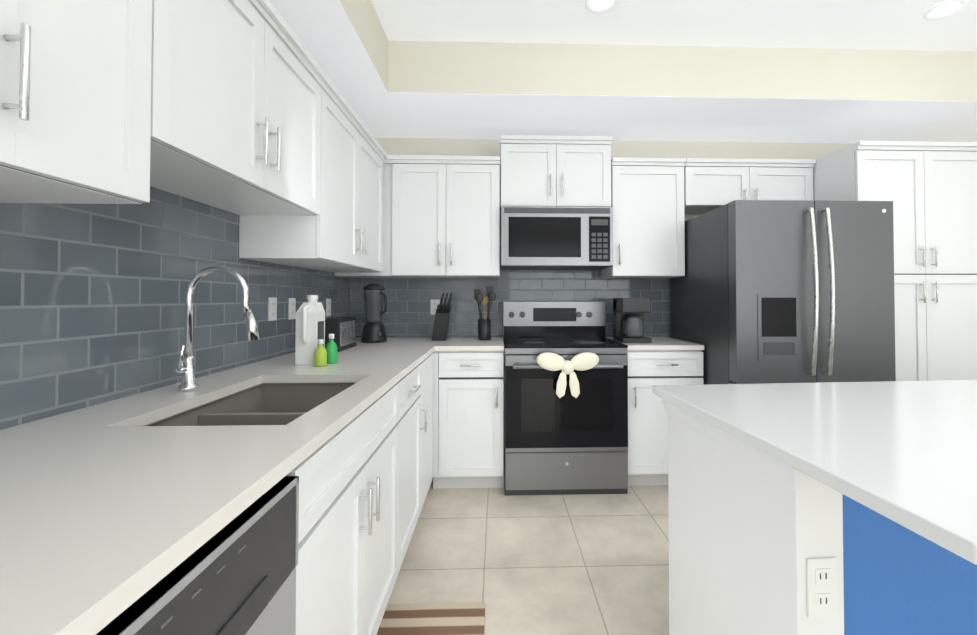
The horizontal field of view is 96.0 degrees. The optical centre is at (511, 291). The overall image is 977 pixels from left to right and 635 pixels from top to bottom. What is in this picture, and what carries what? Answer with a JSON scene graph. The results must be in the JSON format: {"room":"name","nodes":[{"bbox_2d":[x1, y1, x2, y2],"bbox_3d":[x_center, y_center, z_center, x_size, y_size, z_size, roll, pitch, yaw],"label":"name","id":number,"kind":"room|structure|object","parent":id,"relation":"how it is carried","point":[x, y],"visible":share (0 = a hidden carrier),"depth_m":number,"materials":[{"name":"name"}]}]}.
{"room":"kitchen","nodes":[
{"label":"kitchen","id":0,"kind":"room"},
{"bbox_2d":[269,0,408,137],"bbox_3d":[-0.875,-1.233,-0.393,0.468,0.003,7.498,0,-1,-2],"label":"soffit","id":1,"kind":"structure","parent":0,"point":[324,31],"depth_m":2.24,"materials":[{"name":"white paint"}]},
{"bbox_2d":[388,478,668,634],"bbox_3d":[1.938,1.255,-0.343,6.300,0.100,7.700,0,-1,-2],"label":"floor","id":2,"kind":"structure","parent":0,"point":[586,564],"depth_m":2.03,"materials":[{"name":"tile"}]},
{"bbox_2d":[96,476,298,634],"bbox_3d":[-0.706,0.783,0.536,0.614,0.863,0.596,0,-1,-2],"label":"dishwasher","id":3,"kind":"object","parent":2,"relation":"on","point":[236,575],"visible":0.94,"depth_m":0.65,"materials":[{"name":"silver metal"}]},
{"bbox_2d":[286,359,425,621],"bbox_3d":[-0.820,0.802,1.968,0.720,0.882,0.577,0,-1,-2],"label":"base cabinet","id":4,"kind":"object","parent":2,"relation":"on","point":[365,478],"depth_m":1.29,"materials":[{"name":"white wood"}]},
{"bbox_2d":[0,266,503,634],"bbox_3d":[-0.587,0.240,1.505,1.154,0.640,3.662,0,-1,-2],"label":"countertop","id":5,"kind":"structure","parent":4,"relation":"on","point":[111,510],"depth_m":0.78,"materials":[{"name":"white stone"}]},
{"bbox_2d":[175,266,259,391],"bbox_3d":[-0.946,0.118,1.408,0.251,0.400,0.088,0,-1,-2],"label":"faucet","id":6,"kind":"object","parent":5,"relation":"on","point":[186,362],"depth_m":1.41,"materials":[{"name":"silver metal"}]},
{"bbox_2d":[144,382,356,425],"bbox_3d":[-0.743,0.453,1.355,0.434,0.210,0.704,0,-1,-2],"label":"sink","id":7,"kind":"object","parent":5,"relation":"in","point":[253,403],"depth_m":1.55,"materials":[{"name":"grey metal"}]},
{"bbox_2d":[295,295,324,364],"bbox_3d":[-0.912,0.172,1.980,0.092,0.309,0.130,0,-1,-2],"label":"jug","id":8,"kind":"object","parent":5,"relation":"on","point":[310,322],"visible":0.94,"depth_m":1.95,"materials":[{"name":"white plastic"}]},
{"bbox_2d":[314,339,326,366],"bbox_3d":[-0.836,0.268,1.920,0.052,0.116,0.051,0,-1,-2],"label":"soap bottle","id":9,"kind":"object","parent":5,"relation":"on","point":[320,355],"visible":1,"depth_m":1.90,"materials":[{"name":"green"}]},
{"bbox_2d":[325,334,337,363],"bbox_3d":[-0.824,0.261,2.006,0.052,0.132,0.051,0,-1,-2],"label":"soap bottle","id":10,"kind":"object","parent":5,"relation":"on","point":[331,347],"visible":0.94,"depth_m":1.99,"materials":[{"name":"green plastic"}]},
{"bbox_2d":[325,317,356,351],"bbox_3d":[-1.046,0.245,2.555,0.186,0.182,0.315,0,-1,-2],"label":"toaster","id":11,"kind":"object","parent":5,"relation":"on","point":[342,330],"visible":0.65,"depth_m":2.48,"materials":[{"name":"black plastic"}]},
{"bbox_2d":[361,283,386,342],"bbox_3d":[-0.926,0.145,2.985,0.189,0.395,0.167,0,-1,-2],"label":"blender","id":12,"kind":"object","parent":5,"relation":"on","point":[375,301],"visible":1,"depth_m":2.93,"materials":[{"name":"black plastic"}]},
{"bbox_2d":[432,293,452,340],"bbox_3d":[-0.488,0.178,3.110,0.141,0.334,0.178,0,-1,-2],"label":"knife block","id":13,"kind":"object","parent":5,"relation":"on","point":[441,324],"visible":1,"depth_m":3.04,"materials":[{"name":"black plastic"}]},
{"bbox_2d":[474,286,495,339],"bbox_3d":[-0.193,0.155,3.122,0.159,0.380,0.097,0,-1,-2],"label":"utensil crock","id":14,"kind":"object","parent":5,"relation":"on","point":[484,328],"visible":1,"depth_m":3.10,"materials":[{"name":"black ceramic"}]},
{"bbox_2d":[426,354,432,495],"bbox_3d":[-0.835,0.810,2.426,0.720,0.882,0.454,0,-1,-2],"label":"base cabinet","id":15,"kind":"object","parent":2,"relation":"on","point":[429,360],"depth_m":2.55,"materials":[{"name":"white wood"}]},
{"bbox_2d":[377,602,484,634],"bbox_3d":[-0.304,1.229,1.326,0.425,0.008,0.820,0,-1,-2],"label":"mat","id":16,"kind":"object","parent":2,"relation":"on","point":[461,618],"visible":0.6,"depth_m":1.65,"materials":[{"name":"fabric"}]},
{"bbox_2d":[432,351,503,488],"bbox_3d":[-0.284,0.820,3.009,0.450,0.882,0.656,0,-1,-2],"label":"base cabinet","id":17,"kind":"object","parent":2,"relation":"on","point":[467,419],"visible":0.94,"depth_m":2.73,"materials":[{"name":"white wood"}]},
{"bbox_2d":[503,302,627,495],"bbox_3d":[0.328,0.667,2.958,0.766,1.185,0.758,0,-1,-2],"label":"range","id":18,"kind":"object","parent":2,"relation":"on","point":[565,398],"visible":1,"depth_m":2.69,"materials":[{"name":"silver metal"}]},
{"bbox_2d":[536,352,598,397],"bbox_3d":[0.332,0.514,2.618,0.380,0.301,0.076,0,-1,-2],"label":"towel","id":19,"kind":"object","parent":18,"relation":"hanging from","point":[584,361],"depth_m":2.60,"materials":[{"name":"beige fabric"}]},
{"bbox_2d":[627,350,703,485],"bbox_3d":[0.955,0.820,3.049,0.490,0.882,0.656,0,-1,-2],"label":"base cabinet","id":20,"kind":"object","parent":2,"relation":"on","point":[647,451],"visible":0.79,"depth_m":2.76,"materials":[{"name":"white wood"}]},
{"bbox_2d":[606,337,703,349],"bbox_3d":[0.955,0.360,3.071,0.490,0.030,0.627,0,-1,-2],"label":"countertop","id":21,"kind":"structure","parent":20,"relation":"on","point":[662,343],"depth_m":2.77,"materials":[{"name":"white stone"}]},
{"bbox_2d":[613,298,650,342],"bbox_3d":[0.817,0.196,3.002,0.197,0.295,0.277,0,-1,-2],"label":"coffee maker","id":22,"kind":"object","parent":21,"relation":"on","point":[628,320],"visible":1,"depth_m":2.91,"materials":[{"name":"black plastic"}]},
{"bbox_2d":[671,200,895,384],"bbox_3d":[1.670,0.380,2.849,0.898,1.755,0.992,0,-1,-2],"label":"fridge","id":23,"kind":"object","parent":2,"relation":"on","point":[781,291],"visible":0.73,"depth_m":2.44,"materials":[{"name":"silver metal"}]},
{"bbox_2d":[662,398,976,634],"bbox_3d":[1.824,0.786,1.254,2.644,0.892,0.734,0,-1,-2],"label":"kitchen island","id":24,"kind":"object","parent":2,"relation":"on","point":[751,529],"visible":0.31,"depth_m":0.92,"materials":[{"name":"white"}]},
{"bbox_2d":[652,380,976,564],"bbox_3d":[1.841,0.322,1.109,2.719,0.026,1.093,0,-1,-2],"label":"island countertop","id":25,"kind":"structure","parent":24,"relation":"on","point":[903,453],"depth_m":0.93,"materials":[{"name":"white stone"}]},
{"bbox_2d":[806,557,836,617],"bbox_3d":[0.613,0.585,0.869,0.060,0.114,0.009,0,-1,-2],"label":"electrical outlet","id":26,"kind":"object","parent":24,"relation":"attached to","point":[821,573],"visible":1,"depth_m":0.87,"materials":[{"name":"white plastic"}]},
{"bbox_2d":[813,141,976,380],"bbox_3d":[2.561,0.170,3.066,0.860,2.182,0.748,0,-1,-2],"label":"pantry","id":27,"kind":"object","parent":2,"relation":"on","point":[928,189],"visible":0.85,"depth_m":2.74,"materials":[{"name":"white wood"}]},
{"bbox_2d":[375,138,852,244],"bbox_3d":[1.815,-0.107,3.478,6.300,2.750,0.100,0,-1,-2],"label":"wall","id":28,"kind":"structure","parent":0,"point":[630,149],"depth_m":3.42,"materials":[{"name":"beige paint"}]},
{"bbox_2d":[350,245,670,337],"bbox_3d":[0.468,0.006,3.380,3.400,0.720,0.006,0,-1,-2],"label":"backsplash","id":29,"kind":"structure","parent":28,"relation":"attached to","point":[407,313],"depth_m":3.36,"materials":[{"name":"grey tile"}]},
{"bbox_2d":[431,299,439,314],"bbox_3d":[-0.581,0.121,3.336,0.072,0.115,0.007,0,-1,-2],"label":"electrical outlet","id":30,"kind":"object","parent":29,"relation":"attached to","point":[435,303],"visible":0.85,"depth_m":3.33,"materials":[{"name":"white plastic"}]},
{"bbox_2d":[334,135,815,277],"bbox_3d":[0.452,-0.583,3.194,3.336,0.963,0.380,0,-1,-2],"label":"upper cabinet","id":31,"kind":"object","parent":28,"relation":"attached to","point":[441,216],"visible":0.94,"depth_m":3.04,"materials":[{"name":"white wood"}]},
{"bbox_2d":[501,206,612,269],"bbox_3d":[0.302,-0.371,3.175,0.762,0.408,0.394,0,-1,-2],"label":"microwave","id":32,"kind":"object","parent":31,"relation":"attached to","point":[556,238],"visible":1,"depth_m":2.98,"materials":[{"name":"silver metal"}]},
{"bbox_2d":[339,0,976,100],"bbox_3d":[1.938,-1.389,-0.299,6.100,0.310,7.500,0,-1,-2],"label":"ceiling","id":33,"kind":"structure","parent":0,"point":[555,69],"depth_m":2.67,"materials":[{"name":"beige paint"}]},
{"bbox_2d":[371,0,976,50],"bbox_3d":[1.938,-1.594,-0.296,6.300,0.100,7.700,0,-1,-2],"label":"ceiling","id":34,"kind":"structure","parent":0,"point":[871,24],"depth_m":2.46,"materials":[{"name":"white paint"}]},
{"bbox_2d":[585,0,617,12],"bbox_3d":[0.464,-1.497,2.277,0.170,0.008,0.170,0,-1,-2],"label":"recessed light","id":35,"kind":"object","parent":34,"relation":"in","point":[598,6],"visible":1,"depth_m":2.30,"materials":[{"name":"white"}]},
{"bbox_2d":[924,0,967,19],"bbox_3d":[2.303,-1.496,2.336,0.170,0.008,0.170,0,-1,-2],"label":"recessed light","id":36,"kind":"object","parent":34,"relation":"in","point":[944,9],"visible":1,"depth_m":2.33,"materials":[{"name":"white"}]},
{"bbox_2d":[389,92,976,142],"bbox_3d":[2.069,-1.176,3.082,5.618,0.003,0.743,0,-1,-2],"label":"soffit","id":37,"kind":"structure","parent":0,"point":[424,115],"depth_m":3.00,"materials":[{"name":"white paint"}]},
{"bbox_3d":[-1.160,-0.171,-0.419,0.100,2.750,7.500,0,-1,-2],"label":"wall","id":38,"kind":"structure","parent":0,"visible":0},
{"bbox_2d":[0,0,183,203],"bbox_3d":[-0.963,-0.567,0.645,0.345,0.737,0.779,0,-1,-2],"label":"upper cabinet","id":39,"kind":"object","parent":38,"relation":"attached to","point":[92,91],"depth_m":0.85,"materials":[{"name":"white wood"}]},
{"bbox_2d":[0,187,349,429],"bbox_3d":[-1.169,-0.025,1.476,0.006,0.720,3.694,0,-1,-2],"label":"backsplash","id":40,"kind":"structure","parent":38,"relation":"attached to","point":[92,304],"depth_m":1.31,"materials":[{"name":"grey tile"}]},
{"bbox_2d":[268,297,276,320],"bbox_3d":[-1.183,0.089,2.174,0.007,0.115,0.072,0,-1,-2],"label":"electrical outlet","id":41,"kind":"object","parent":40,"relation":"attached to","point":[272,308],"visible":1,"depth_m":2.17,"materials":[{"name":"white plastic"}]},
{"bbox_2d":[288,298,295,319],"bbox_3d":[-1.189,0.095,2.380,0.007,0.115,0.072,0,-1,-2],"label":"electrical outlet","id":42,"kind":"object","parent":40,"relation":"attached to","point":[292,309],"visible":1,"depth_m":2.38,"materials":[{"name":"white plastic"}]},
{"bbox_2d":[326,299,330,315],"bbox_3d":[-1.206,0.106,2.894,0.007,0.115,0.072,0,-1,-2],"label":"electrical outlet","id":43,"kind":"object","parent":40,"relation":"attached to","point":[328,307],"visible":1,"depth_m":2.89,"materials":[{"name":"white plastic"}]},
{"bbox_2d":[180,0,327,219],"bbox_3d":[-0.989,-0.628,1.443,0.345,0.587,0.932,0,-1,-2],"label":"upper cabinet","id":44,"kind":"object","parent":38,"relation":"attached to","point":[243,109],"depth_m":1.40,"materials":[{"name":"white wood"}]},
{"bbox_2d":[239,84,386,271],"bbox_3d":[-1.020,-0.520,2.398,0.345,0.772,1.098,0,-1,-2],"label":"upper cabinet","id":45,"kind":"object","parent":38,"relation":"attached to","point":[349,238],"depth_m":2.17,"materials":[{"name":"white wood"}]}
]}

